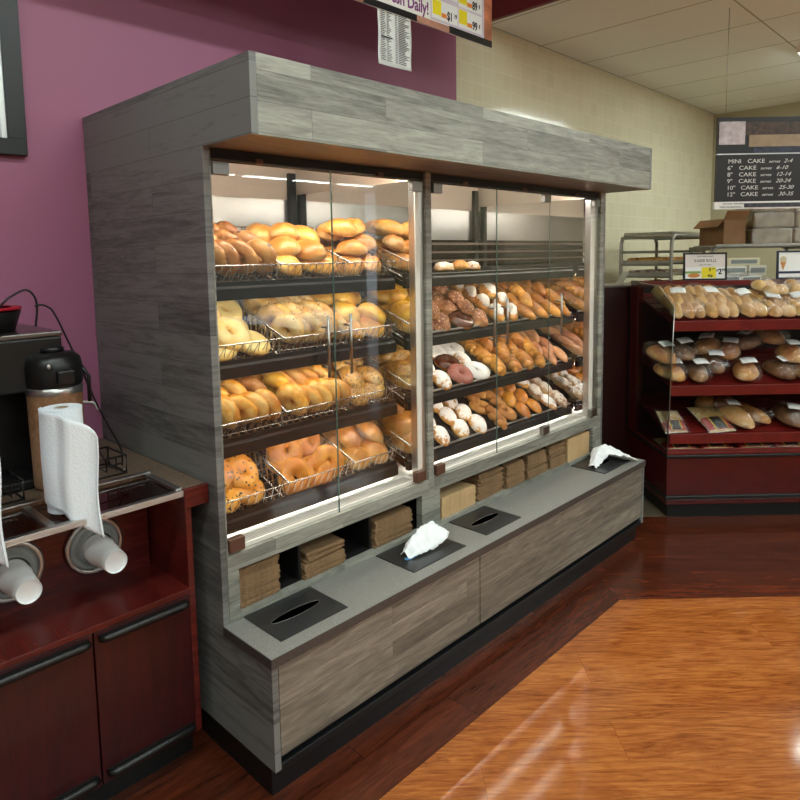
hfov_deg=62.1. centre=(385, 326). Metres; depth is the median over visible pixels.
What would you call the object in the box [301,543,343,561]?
paper bag
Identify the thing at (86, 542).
paper cup
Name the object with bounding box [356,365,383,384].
seeded roll
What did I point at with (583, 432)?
paper bag
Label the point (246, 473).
bagel
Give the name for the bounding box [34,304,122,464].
power cord
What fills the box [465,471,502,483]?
paper bag
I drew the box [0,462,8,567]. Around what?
paper towel roll
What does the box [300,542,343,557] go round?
paper bag
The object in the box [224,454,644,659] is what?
countertop
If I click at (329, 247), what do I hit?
bread roll
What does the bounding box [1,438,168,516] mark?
countertop
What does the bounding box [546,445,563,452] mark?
paper bag
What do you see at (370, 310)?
roll
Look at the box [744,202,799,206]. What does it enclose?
picture
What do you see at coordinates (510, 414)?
doughnut
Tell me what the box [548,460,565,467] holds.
paper bag
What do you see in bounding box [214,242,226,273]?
bagel
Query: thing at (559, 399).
doughnut
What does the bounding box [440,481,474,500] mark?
paper bag
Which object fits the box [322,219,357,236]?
bread roll
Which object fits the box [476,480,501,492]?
paper bag
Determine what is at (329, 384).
bagel
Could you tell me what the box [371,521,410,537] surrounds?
paper bag
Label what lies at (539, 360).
pastry twist
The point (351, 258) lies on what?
bread roll
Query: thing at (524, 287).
croissant
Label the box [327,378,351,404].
bagel
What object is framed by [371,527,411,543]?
paper bag
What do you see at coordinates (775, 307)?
pack
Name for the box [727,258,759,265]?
package
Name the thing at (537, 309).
croissant
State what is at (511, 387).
doughnut
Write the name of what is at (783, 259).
picture
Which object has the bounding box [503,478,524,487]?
paper bag
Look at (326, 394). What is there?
bagel
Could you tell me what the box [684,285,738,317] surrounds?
pack
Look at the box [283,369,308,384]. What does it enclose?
bagel
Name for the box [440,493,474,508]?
paper bag
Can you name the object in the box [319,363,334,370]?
seeded roll
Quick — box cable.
[83,400,97,409]
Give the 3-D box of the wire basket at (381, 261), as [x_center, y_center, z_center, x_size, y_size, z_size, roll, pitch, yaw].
[-0.187,-0.300,2.675,0.401,0.212,0.244,5,8,44]
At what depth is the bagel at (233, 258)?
2.12 m
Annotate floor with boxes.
[108,496,799,799]
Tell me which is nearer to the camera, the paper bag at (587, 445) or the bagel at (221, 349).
the bagel at (221, 349)
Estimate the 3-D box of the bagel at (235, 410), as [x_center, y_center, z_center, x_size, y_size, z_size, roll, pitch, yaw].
[-0.527,0.282,2.194,0.080,0.122,0.118,-6,8,-40]
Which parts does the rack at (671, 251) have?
frame, frame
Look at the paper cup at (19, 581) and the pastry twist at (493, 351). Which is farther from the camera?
the pastry twist at (493, 351)
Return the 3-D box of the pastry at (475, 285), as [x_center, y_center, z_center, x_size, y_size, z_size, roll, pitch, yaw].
[0.431,-0.232,3.355,0.072,0.082,0.126,-1,6,-1]
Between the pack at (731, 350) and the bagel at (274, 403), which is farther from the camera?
the pack at (731, 350)
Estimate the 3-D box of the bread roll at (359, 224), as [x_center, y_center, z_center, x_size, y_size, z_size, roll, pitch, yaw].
[-0.131,-0.405,2.680,0.100,0.073,0.152,1,6,19]
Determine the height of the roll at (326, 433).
0.076 m
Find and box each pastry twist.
[461,339,476,354]
[473,343,491,365]
[477,337,492,351]
[488,353,505,375]
[490,341,495,354]
[492,335,505,345]
[494,342,510,361]
[503,354,521,372]
[505,339,518,357]
[509,332,523,346]
[516,348,533,369]
[522,338,537,355]
[531,349,544,367]
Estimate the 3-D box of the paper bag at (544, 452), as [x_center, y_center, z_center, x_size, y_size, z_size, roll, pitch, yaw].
[0.693,0.646,3.408,0.201,0.009,0.170,5,8,43]
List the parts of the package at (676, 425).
band panel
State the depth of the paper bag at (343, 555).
2.36 m
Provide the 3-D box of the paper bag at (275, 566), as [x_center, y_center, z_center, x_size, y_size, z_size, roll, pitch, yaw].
[-0.479,0.796,2.231,0.201,0.009,0.156,5,8,44]
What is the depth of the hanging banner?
3.31 m
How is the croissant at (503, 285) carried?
on the croissant at (499, 289)
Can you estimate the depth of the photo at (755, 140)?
4.01 m
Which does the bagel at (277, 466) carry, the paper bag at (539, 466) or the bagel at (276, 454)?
the bagel at (276, 454)
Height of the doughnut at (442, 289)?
0.071 m
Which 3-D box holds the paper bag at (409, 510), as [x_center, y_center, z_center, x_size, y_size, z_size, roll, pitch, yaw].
[-0.037,0.741,2.676,0.201,0.009,0.205,5,8,43]
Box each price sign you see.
[430,0,483,37]
[683,252,726,280]
[776,250,799,278]
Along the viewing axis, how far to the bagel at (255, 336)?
2.23 m
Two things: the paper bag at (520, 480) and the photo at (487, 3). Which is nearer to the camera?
the paper bag at (520, 480)
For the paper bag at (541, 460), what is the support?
on the paper bag at (546, 459)
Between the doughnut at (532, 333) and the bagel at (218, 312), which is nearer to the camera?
the bagel at (218, 312)
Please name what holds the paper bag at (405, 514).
on the paper bag at (410, 514)
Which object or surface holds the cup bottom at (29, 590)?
on the paper cup at (19, 581)
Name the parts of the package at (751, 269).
printed panel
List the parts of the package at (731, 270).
printed panel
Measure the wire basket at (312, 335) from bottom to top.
0.212 m
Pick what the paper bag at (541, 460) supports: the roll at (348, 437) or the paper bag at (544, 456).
the paper bag at (544, 456)
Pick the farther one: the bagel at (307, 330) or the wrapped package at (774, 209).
the wrapped package at (774, 209)
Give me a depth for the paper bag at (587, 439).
3.61 m
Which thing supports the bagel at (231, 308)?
on the bagel
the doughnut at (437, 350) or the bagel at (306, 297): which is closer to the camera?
the bagel at (306, 297)
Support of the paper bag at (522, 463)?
on the paper bag at (522, 465)
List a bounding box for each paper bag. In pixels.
[239,554,278,572]
[239,557,278,574]
[239,560,277,577]
[239,562,277,579]
[239,564,279,582]
[240,567,279,585]
[240,569,279,587]
[240,572,279,591]
[240,575,279,593]
[240,578,278,595]
[240,580,278,598]
[240,583,279,601]
[240,585,279,603]
[240,587,279,607]
[241,590,278,608]
[300,533,344,556]
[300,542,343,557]
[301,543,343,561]
[301,547,341,563]
[301,548,344,567]
[301,551,344,570]
[301,554,345,572]
[301,556,345,574]
[301,558,345,577]
[301,561,343,580]
[370,504,409,523]
[371,509,411,525]
[371,511,411,527]
[371,513,412,529]
[371,516,411,533]
[371,518,412,534]
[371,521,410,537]
[371,522,410,539]
[371,524,412,541]
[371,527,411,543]
[371,528,411,546]
[371,531,409,548]
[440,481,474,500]
[440,487,475,502]
[440,489,475,504]
[440,491,475,506]
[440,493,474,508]
[440,495,474,510]
[440,497,475,512]
[440,499,474,514]
[440,500,475,516]
[440,502,474,518]
[460,476,503,486]
[461,474,502,485]
[465,471,500,481]
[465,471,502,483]
[469,469,501,479]
[472,465,503,477]
[475,478,502,490]
[475,483,503,495]
[475,486,501,498]
[475,487,501,499]
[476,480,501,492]
[476,481,503,493]
[476,488,503,501]
[503,458,522,467]
[503,463,523,471]
[503,465,524,472]
[503,467,524,475]
[503,469,524,476]
[503,471,523,479]
[503,473,524,481]
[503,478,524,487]
[504,461,523,469]
[504,475,524,483]
[517,451,544,459]
[519,452,545,460]
[520,448,545,457]
[524,454,545,462]
[524,456,546,464]
[524,458,546,466]
[524,459,546,468]
[524,463,546,472]
[524,465,547,474]
[525,468,547,477]
[546,441,564,448]
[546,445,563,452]
[546,447,564,453]
[546,450,563,457]
[546,455,565,462]
[547,453,564,460]
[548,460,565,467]
[560,433,588,442]
[562,431,588,440]
[563,436,588,445]
[563,438,588,447]
[563,444,588,453]
[564,440,588,450]
[564,442,588,452]
[565,434,588,444]
[565,439,588,448]
[565,445,588,455]
[565,448,588,458]
[565,450,588,460]
[565,451,588,461]
[566,447,588,456]
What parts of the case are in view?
panel, panel, plate, shelf rail, shelf rail, shelf rail, shelf rail, cubby sill, door handle, door sill, door handle, bench panel, door post, post, plate, glass, panel, plate, door handle, shelf rail, shelf rail, shelf rail, shelf rail, door handle, cubby sill, door sill, door handle, bench panel, door post, post, panel, plate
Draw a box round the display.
[626,279,799,516]
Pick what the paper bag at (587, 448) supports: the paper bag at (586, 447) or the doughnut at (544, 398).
the paper bag at (586, 447)
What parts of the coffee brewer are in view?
plate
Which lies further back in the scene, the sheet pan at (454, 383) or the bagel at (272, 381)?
the sheet pan at (454, 383)
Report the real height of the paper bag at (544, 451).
0.009 m
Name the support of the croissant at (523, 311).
in the sheet pan
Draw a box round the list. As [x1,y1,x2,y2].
[377,8,411,71]
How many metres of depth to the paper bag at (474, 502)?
2.89 m
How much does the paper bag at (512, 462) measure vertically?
0.009 m
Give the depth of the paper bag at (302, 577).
2.35 m
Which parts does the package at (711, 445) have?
band panel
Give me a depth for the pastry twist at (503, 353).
3.26 m
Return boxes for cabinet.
[0,438,208,799]
[602,283,630,455]
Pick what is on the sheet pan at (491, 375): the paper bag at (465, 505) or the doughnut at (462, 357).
the doughnut at (462, 357)
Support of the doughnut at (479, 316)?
in the sheet pan at (489, 322)
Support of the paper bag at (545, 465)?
on the paper bag
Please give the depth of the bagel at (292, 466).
2.39 m
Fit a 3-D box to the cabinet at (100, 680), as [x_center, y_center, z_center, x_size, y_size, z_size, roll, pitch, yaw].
[-1.408,0.968,1.758,0.810,0.892,1.696,5,8,44]
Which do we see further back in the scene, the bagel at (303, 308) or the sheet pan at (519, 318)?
the sheet pan at (519, 318)
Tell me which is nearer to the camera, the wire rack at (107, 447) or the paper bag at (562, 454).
the wire rack at (107, 447)
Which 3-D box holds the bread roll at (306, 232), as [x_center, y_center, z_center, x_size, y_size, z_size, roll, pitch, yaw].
[-0.322,-0.348,2.535,0.142,0.082,0.117,-3,6,-17]
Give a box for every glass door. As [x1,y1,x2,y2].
[296,181,411,477]
[479,199,585,415]
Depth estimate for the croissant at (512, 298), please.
3.41 m
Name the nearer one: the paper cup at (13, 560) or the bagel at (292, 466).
the paper cup at (13, 560)
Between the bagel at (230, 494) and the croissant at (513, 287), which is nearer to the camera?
the bagel at (230, 494)
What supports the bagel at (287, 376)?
in the wire basket at (313, 406)
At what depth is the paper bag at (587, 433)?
3.59 m
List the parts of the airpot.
lid, spout, bail handle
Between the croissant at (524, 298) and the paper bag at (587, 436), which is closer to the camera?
the croissant at (524, 298)
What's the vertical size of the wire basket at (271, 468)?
0.212 m
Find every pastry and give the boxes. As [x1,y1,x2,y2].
[448,285,463,293]
[462,286,476,303]
[465,284,477,287]
[474,293,489,312]
[478,283,495,298]
[486,303,504,321]
[493,292,506,308]
[504,302,517,320]
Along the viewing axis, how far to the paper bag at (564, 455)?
3.48 m
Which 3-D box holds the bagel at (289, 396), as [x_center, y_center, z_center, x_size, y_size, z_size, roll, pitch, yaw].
[-0.332,0.261,2.378,0.124,0.123,0.086,1,6,17]
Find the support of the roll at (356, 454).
in the wire basket at (364, 469)
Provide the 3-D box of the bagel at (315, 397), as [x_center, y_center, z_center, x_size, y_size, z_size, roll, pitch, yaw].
[-0.286,0.261,2.421,0.122,0.116,0.096,4,8,41]
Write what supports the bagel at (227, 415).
in the wire basket at (262, 417)
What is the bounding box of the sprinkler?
[748,96,757,99]
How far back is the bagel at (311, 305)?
2.49 m
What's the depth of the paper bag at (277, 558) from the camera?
2.16 m
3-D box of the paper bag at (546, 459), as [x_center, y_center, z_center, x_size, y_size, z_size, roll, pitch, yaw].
[0.697,0.681,3.410,0.170,0.009,0.201,-7,8,-43]
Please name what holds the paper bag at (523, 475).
on the paper bag
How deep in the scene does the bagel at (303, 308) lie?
2.45 m
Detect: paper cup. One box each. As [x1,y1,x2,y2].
[0,559,25,570]
[0,561,26,589]
[0,563,41,604]
[82,534,105,560]
[84,535,107,560]
[87,537,126,573]
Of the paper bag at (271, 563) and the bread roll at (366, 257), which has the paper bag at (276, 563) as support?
the paper bag at (271, 563)
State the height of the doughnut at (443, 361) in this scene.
0.078 m
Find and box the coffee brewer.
[0,305,61,495]
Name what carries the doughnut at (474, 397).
on the sheet pan at (465, 400)
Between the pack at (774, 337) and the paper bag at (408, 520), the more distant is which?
the pack at (774, 337)
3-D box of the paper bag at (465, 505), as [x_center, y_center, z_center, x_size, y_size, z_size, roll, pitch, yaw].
[0.251,0.785,2.965,0.201,0.009,0.235,5,8,44]
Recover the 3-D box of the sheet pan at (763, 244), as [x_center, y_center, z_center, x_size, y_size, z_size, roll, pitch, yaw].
[2.719,-0.607,4.917,0.720,0.017,0.354,-1,6,0]
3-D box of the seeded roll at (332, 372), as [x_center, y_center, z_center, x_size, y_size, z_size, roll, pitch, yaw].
[-0.200,0.211,2.678,0.122,0.072,0.130,0,6,10]
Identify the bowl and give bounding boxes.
[0,308,20,332]
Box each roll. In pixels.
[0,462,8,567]
[38,403,104,538]
[245,223,272,242]
[269,222,300,239]
[269,236,300,255]
[275,255,301,276]
[295,225,319,241]
[295,239,326,260]
[299,256,336,274]
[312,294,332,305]
[316,223,343,240]
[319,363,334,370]
[320,238,329,246]
[320,430,334,440]
[321,432,342,448]
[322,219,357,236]
[325,245,342,261]
[327,239,341,245]
[331,370,339,378]
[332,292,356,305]
[332,360,356,371]
[335,255,363,275]
[335,300,359,321]
[335,426,360,447]
[336,239,367,255]
[338,366,364,388]
[340,446,369,469]
[341,234,375,250]
[346,218,365,234]
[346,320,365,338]
[349,387,368,405]
[352,292,360,304]
[353,358,363,366]
[355,428,364,441]
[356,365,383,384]
[356,421,383,442]
[357,302,385,323]
[360,254,380,272]
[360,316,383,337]
[360,438,388,463]
[364,381,384,398]
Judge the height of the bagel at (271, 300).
0.117 m
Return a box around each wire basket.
[215,261,281,281]
[219,305,283,359]
[222,407,286,438]
[224,451,288,514]
[235,226,349,279]
[238,300,349,352]
[244,434,354,496]
[275,396,352,425]
[312,228,395,276]
[320,434,398,474]
[340,363,397,409]
[341,303,396,343]
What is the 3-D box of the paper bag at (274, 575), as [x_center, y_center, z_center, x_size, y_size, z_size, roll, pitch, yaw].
[-0.478,0.823,2.229,0.201,0.009,0.156,5,8,44]
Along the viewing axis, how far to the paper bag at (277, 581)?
2.17 m
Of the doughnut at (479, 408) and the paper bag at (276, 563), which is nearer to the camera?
the paper bag at (276, 563)
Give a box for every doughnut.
[432,286,448,293]
[432,290,444,305]
[432,303,439,319]
[432,312,450,331]
[433,261,454,271]
[433,345,446,359]
[433,370,451,389]
[433,402,442,412]
[433,426,449,445]
[434,354,459,370]
[438,300,457,315]
[438,407,456,424]
[439,342,463,355]
[442,399,457,409]
[446,289,463,302]
[447,364,472,383]
[448,310,474,328]
[450,419,468,437]
[453,260,467,270]
[453,351,470,364]
[454,404,471,420]
[456,299,474,315]
[463,361,489,379]
[464,393,479,403]
[467,261,480,270]
[468,414,486,433]
[469,400,487,414]
[471,308,487,326]
[477,391,486,398]
[484,404,506,429]
[485,390,506,410]
[492,387,503,396]
[497,406,516,420]
[502,391,516,407]
[503,384,515,393]
[514,388,527,404]
[514,401,530,417]
[516,380,529,388]
[519,331,528,338]
[526,329,539,342]
[526,398,541,413]
[527,383,542,400]
[529,337,542,353]
[529,377,541,384]
[537,381,551,395]
[539,336,553,353]
[539,394,556,409]
[541,347,556,364]
[550,390,567,407]
[552,345,567,361]
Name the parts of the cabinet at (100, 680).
handle, door, handle, metal frame, door, handle, handle, panel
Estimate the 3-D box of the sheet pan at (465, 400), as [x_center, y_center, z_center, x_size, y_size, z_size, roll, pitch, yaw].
[0.484,0.378,3.398,0.352,0.204,0.246,5,8,44]
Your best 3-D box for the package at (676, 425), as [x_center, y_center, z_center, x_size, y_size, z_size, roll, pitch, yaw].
[1.688,0.549,3.916,0.160,0.121,0.150,-2,6,-5]
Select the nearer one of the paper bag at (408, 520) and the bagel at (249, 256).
the bagel at (249, 256)
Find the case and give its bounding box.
[83,50,651,795]
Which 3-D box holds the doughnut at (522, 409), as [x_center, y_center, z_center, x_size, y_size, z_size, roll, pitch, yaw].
[0.711,0.429,3.450,0.075,0.073,0.114,-3,6,-19]
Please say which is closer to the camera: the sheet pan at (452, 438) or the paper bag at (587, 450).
the sheet pan at (452, 438)
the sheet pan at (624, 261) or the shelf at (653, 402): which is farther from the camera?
the sheet pan at (624, 261)
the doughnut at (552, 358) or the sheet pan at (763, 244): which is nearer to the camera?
the doughnut at (552, 358)
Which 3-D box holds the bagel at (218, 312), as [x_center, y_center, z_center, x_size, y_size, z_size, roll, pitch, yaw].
[-0.605,-0.030,2.194,0.152,0.139,0.066,-7,8,-44]
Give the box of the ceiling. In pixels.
[492,0,799,114]
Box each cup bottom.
[16,580,40,602]
[106,551,125,571]
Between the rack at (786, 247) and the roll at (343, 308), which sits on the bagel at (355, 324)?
the roll at (343, 308)
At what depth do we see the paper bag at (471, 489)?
2.89 m
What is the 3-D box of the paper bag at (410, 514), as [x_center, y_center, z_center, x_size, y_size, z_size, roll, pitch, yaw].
[-0.033,0.758,2.681,0.205,0.009,0.201,-7,8,-44]
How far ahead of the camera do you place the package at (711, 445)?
3.90 m
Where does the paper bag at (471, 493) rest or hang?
on the paper bag at (473, 493)
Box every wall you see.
[0,0,713,437]
[709,102,799,278]
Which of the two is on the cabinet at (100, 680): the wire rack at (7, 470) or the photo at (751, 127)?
the wire rack at (7, 470)
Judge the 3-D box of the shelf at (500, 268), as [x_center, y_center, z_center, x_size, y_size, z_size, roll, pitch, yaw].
[0.430,-0.278,3.326,0.396,0.040,1.273,5,8,44]
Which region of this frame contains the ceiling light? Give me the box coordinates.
[796,45,799,54]
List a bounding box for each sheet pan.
[433,321,457,331]
[433,356,492,384]
[433,363,458,390]
[433,398,493,439]
[433,417,458,447]
[448,287,522,322]
[449,319,492,327]
[454,342,522,375]
[459,397,522,427]
[490,385,547,418]
[514,382,568,409]
[539,344,570,362]
[623,260,682,262]
[624,231,699,235]
[628,271,682,274]
[693,243,799,246]
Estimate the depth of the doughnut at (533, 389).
3.64 m
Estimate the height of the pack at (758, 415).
0.129 m
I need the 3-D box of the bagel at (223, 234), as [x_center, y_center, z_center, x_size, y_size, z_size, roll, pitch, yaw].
[-0.546,-0.274,2.270,0.138,0.119,0.083,3,7,36]
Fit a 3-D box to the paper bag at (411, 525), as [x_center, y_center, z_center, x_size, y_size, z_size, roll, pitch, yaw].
[-0.033,0.802,2.680,0.205,0.009,0.200,-7,8,-43]
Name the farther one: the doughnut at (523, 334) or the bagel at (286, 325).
the doughnut at (523, 334)
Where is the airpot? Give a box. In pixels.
[24,345,91,490]
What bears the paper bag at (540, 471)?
on the paper bag
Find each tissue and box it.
[401,521,449,558]
[589,444,637,467]
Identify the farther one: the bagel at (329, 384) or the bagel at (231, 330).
the bagel at (329, 384)
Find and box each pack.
[646,341,676,363]
[651,285,705,318]
[653,358,684,381]
[666,337,694,359]
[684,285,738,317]
[686,358,709,381]
[692,333,720,354]
[695,395,735,406]
[700,350,724,372]
[715,399,754,428]
[716,287,766,316]
[718,337,740,359]
[732,357,758,380]
[736,330,762,349]
[736,402,770,423]
[744,289,796,316]
[750,330,785,344]
[751,279,788,294]
[762,356,795,379]
[771,403,799,427]
[775,339,799,362]
[777,291,799,315]
[783,279,799,292]
[788,362,799,376]
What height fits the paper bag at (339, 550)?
0.009 m
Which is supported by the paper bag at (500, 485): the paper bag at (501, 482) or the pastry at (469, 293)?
the paper bag at (501, 482)
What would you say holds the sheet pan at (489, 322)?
on the case
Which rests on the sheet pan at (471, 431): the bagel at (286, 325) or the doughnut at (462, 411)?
the doughnut at (462, 411)
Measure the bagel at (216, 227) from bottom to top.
0.120 m
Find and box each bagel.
[213,223,221,231]
[214,229,241,257]
[214,239,239,276]
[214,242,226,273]
[216,221,238,231]
[217,300,242,320]
[217,308,221,317]
[218,316,250,351]
[219,347,236,361]
[220,379,246,394]
[221,387,228,395]
[221,395,240,429]
[221,397,232,428]
[224,460,234,490]
[225,454,258,488]
[225,486,239,513]
[226,238,258,274]
[226,394,257,423]
[233,479,264,504]
[234,230,257,242]
[237,376,266,391]
[241,330,270,355]
[241,391,268,422]
[243,298,268,323]
[247,239,276,273]
[250,373,268,381]
[255,388,281,420]
[257,297,278,309]
[257,304,283,333]
[263,372,289,395]
[265,448,286,474]
[266,440,302,464]
[270,302,291,320]
[271,313,303,343]
[275,297,291,302]
[276,371,296,383]
[276,384,308,415]
[278,456,309,494]
[281,301,301,313]
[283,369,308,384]
[285,383,309,403]
[288,313,310,344]
[289,296,301,302]
[295,303,310,312]
[297,367,318,379]
[298,300,322,311]
[298,434,320,455]
[299,295,314,300]
[299,312,324,342]
[299,384,322,412]
[303,380,332,410]
[304,454,332,487]
[307,365,331,378]
[310,310,336,339]
[312,444,343,477]
[314,378,339,403]
[315,301,331,310]
[326,311,347,339]
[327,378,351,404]
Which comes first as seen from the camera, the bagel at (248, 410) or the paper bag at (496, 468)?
the bagel at (248, 410)
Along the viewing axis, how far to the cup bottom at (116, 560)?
1.94 m
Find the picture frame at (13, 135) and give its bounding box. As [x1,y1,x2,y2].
[0,0,27,156]
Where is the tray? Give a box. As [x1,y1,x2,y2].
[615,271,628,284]
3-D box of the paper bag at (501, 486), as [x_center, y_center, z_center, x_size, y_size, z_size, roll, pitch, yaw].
[0.411,0.755,3.138,0.201,0.009,0.205,5,8,43]
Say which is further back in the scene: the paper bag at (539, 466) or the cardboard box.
the cardboard box
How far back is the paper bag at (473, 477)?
3.03 m
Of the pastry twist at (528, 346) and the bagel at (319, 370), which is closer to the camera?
the bagel at (319, 370)
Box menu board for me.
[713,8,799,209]
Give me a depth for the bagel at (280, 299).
2.49 m
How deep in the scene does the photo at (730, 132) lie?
4.01 m
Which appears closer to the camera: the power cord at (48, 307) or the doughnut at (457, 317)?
the power cord at (48, 307)
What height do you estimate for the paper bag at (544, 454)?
0.009 m
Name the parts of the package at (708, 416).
band panel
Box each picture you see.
[688,274,699,277]
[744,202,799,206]
[780,256,786,261]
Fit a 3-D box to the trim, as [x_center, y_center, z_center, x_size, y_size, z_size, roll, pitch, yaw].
[3.002,-1.967,1.687,6.860,0.615,0.030,5,8,44]
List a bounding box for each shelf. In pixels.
[216,270,380,282]
[222,396,388,438]
[227,448,389,514]
[231,310,386,359]
[432,265,542,272]
[638,392,799,434]
[639,348,799,386]
[641,291,799,322]
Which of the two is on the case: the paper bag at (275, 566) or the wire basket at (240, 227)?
the wire basket at (240, 227)
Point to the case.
(290, 677)
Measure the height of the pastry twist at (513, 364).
0.101 m
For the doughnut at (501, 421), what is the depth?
3.24 m
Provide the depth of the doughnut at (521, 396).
3.55 m
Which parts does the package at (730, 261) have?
printed panel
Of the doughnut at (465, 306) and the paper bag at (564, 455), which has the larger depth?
the paper bag at (564, 455)
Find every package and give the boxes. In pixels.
[653,437,697,449]
[656,411,687,432]
[687,406,735,432]
[695,443,733,447]
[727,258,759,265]
[727,266,746,274]
[727,275,739,279]
[731,442,769,447]
[735,208,793,212]
[740,275,761,279]
[742,265,766,274]
[746,211,793,228]
[746,228,791,243]
[768,442,799,446]
[791,228,799,242]
[792,211,799,227]
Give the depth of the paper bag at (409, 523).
2.60 m
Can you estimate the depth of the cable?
2.55 m
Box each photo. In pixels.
[417,15,448,32]
[484,0,491,40]
[719,121,745,144]
[745,121,799,134]
[749,134,799,146]
[753,146,799,152]
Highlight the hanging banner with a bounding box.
[355,0,491,47]
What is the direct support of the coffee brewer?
on the cabinet at (100, 680)
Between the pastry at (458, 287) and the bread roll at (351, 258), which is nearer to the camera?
the bread roll at (351, 258)
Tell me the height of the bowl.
0.066 m
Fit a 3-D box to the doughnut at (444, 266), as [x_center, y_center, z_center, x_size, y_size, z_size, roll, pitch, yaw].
[0.274,-0.283,3.121,0.079,0.051,0.131,4,8,39]
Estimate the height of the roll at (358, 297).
0.079 m
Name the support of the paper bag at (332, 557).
on the paper bag at (343, 555)
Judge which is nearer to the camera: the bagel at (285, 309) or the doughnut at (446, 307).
the bagel at (285, 309)
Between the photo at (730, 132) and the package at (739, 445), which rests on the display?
the package at (739, 445)
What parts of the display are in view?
corner post, panel, moulding, rail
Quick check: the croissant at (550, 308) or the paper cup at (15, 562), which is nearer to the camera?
the paper cup at (15, 562)
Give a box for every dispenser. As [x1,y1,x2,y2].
[0,541,43,603]
[64,518,122,574]
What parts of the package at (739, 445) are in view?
band panel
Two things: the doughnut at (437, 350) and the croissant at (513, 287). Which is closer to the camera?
the doughnut at (437, 350)
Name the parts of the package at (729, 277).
printed panel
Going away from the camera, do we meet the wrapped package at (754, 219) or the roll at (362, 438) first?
the roll at (362, 438)
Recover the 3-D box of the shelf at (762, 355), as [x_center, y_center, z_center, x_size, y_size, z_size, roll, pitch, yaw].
[2.599,0.233,4.113,1.918,0.138,0.544,-1,6,0]
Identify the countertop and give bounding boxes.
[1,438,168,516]
[150,467,205,488]
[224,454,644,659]
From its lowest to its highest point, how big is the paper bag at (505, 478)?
0.009 m
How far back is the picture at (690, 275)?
4.38 m
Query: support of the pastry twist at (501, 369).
in the sheet pan at (471, 356)
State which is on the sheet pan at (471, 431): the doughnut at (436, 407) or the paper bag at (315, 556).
the doughnut at (436, 407)
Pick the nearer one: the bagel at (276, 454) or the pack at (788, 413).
the bagel at (276, 454)
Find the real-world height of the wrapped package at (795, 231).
0.115 m
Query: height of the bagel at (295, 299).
0.120 m
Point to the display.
(735, 481)
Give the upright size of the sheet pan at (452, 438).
0.204 m
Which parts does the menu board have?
menu panel, photo panel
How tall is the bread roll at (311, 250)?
0.082 m
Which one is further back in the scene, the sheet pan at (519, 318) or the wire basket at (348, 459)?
the sheet pan at (519, 318)
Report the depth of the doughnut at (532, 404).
3.50 m
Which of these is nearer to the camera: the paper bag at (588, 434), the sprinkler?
the paper bag at (588, 434)
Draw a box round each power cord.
[0,289,37,326]
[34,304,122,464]
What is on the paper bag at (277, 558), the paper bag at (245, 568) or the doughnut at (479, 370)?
the paper bag at (245, 568)
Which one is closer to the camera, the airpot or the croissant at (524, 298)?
the airpot
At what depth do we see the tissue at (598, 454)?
3.56 m
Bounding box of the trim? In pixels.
[492,0,558,21]
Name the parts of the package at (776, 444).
band panel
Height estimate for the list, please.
0.260 m
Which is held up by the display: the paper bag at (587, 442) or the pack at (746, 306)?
the pack at (746, 306)
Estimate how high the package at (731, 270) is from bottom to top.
0.060 m
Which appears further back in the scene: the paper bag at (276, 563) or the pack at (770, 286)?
the pack at (770, 286)
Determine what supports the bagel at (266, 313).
in the wire basket at (312, 335)
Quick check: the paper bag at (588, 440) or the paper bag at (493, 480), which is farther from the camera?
the paper bag at (588, 440)
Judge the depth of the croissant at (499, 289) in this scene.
3.47 m
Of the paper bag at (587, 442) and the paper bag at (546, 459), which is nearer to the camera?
the paper bag at (546, 459)
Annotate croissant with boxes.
[494,282,507,289]
[494,284,506,293]
[506,293,518,305]
[507,281,524,296]
[516,301,535,319]
[518,283,532,293]
[518,292,532,307]
[519,280,531,286]
[530,290,544,304]
[530,300,548,317]
[532,281,545,295]
[541,299,560,316]
[545,288,564,304]
[553,303,570,315]
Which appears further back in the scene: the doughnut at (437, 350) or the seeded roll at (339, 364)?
the doughnut at (437, 350)
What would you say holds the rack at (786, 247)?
on the floor
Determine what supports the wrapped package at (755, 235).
on the sheet pan at (763, 244)
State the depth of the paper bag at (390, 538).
2.60 m
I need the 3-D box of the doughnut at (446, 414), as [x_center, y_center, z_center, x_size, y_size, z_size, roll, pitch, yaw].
[0.295,0.420,3.144,0.092,0.077,0.116,-5,7,-33]
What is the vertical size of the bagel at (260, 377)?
0.121 m
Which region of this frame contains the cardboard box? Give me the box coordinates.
[693,210,749,245]
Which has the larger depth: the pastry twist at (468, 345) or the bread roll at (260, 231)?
the pastry twist at (468, 345)
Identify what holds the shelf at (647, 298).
attached to the display
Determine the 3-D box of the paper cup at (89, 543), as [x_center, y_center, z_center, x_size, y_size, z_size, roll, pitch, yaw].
[-0.836,0.682,1.989,0.109,0.087,0.087,5,8,44]
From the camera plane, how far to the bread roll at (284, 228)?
2.41 m
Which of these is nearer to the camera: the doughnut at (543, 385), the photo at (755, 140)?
the doughnut at (543, 385)
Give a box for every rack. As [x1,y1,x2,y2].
[1,469,24,505]
[98,446,127,479]
[619,234,705,280]
[689,245,799,252]
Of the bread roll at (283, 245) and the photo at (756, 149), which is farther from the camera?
the photo at (756, 149)
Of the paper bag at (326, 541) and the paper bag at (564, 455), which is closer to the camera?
the paper bag at (326, 541)
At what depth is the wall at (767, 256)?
6.84 m
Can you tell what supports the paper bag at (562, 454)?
on the paper bag at (564, 455)
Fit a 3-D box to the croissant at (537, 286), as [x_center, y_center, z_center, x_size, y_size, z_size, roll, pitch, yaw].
[0.843,-0.214,3.660,0.068,0.078,0.147,0,6,5]
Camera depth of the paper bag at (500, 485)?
3.07 m
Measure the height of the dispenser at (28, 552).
0.180 m
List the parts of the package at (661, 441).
band panel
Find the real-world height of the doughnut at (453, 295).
0.072 m
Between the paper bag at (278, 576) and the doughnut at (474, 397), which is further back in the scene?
the doughnut at (474, 397)
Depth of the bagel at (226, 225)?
2.34 m
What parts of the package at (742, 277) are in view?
printed panel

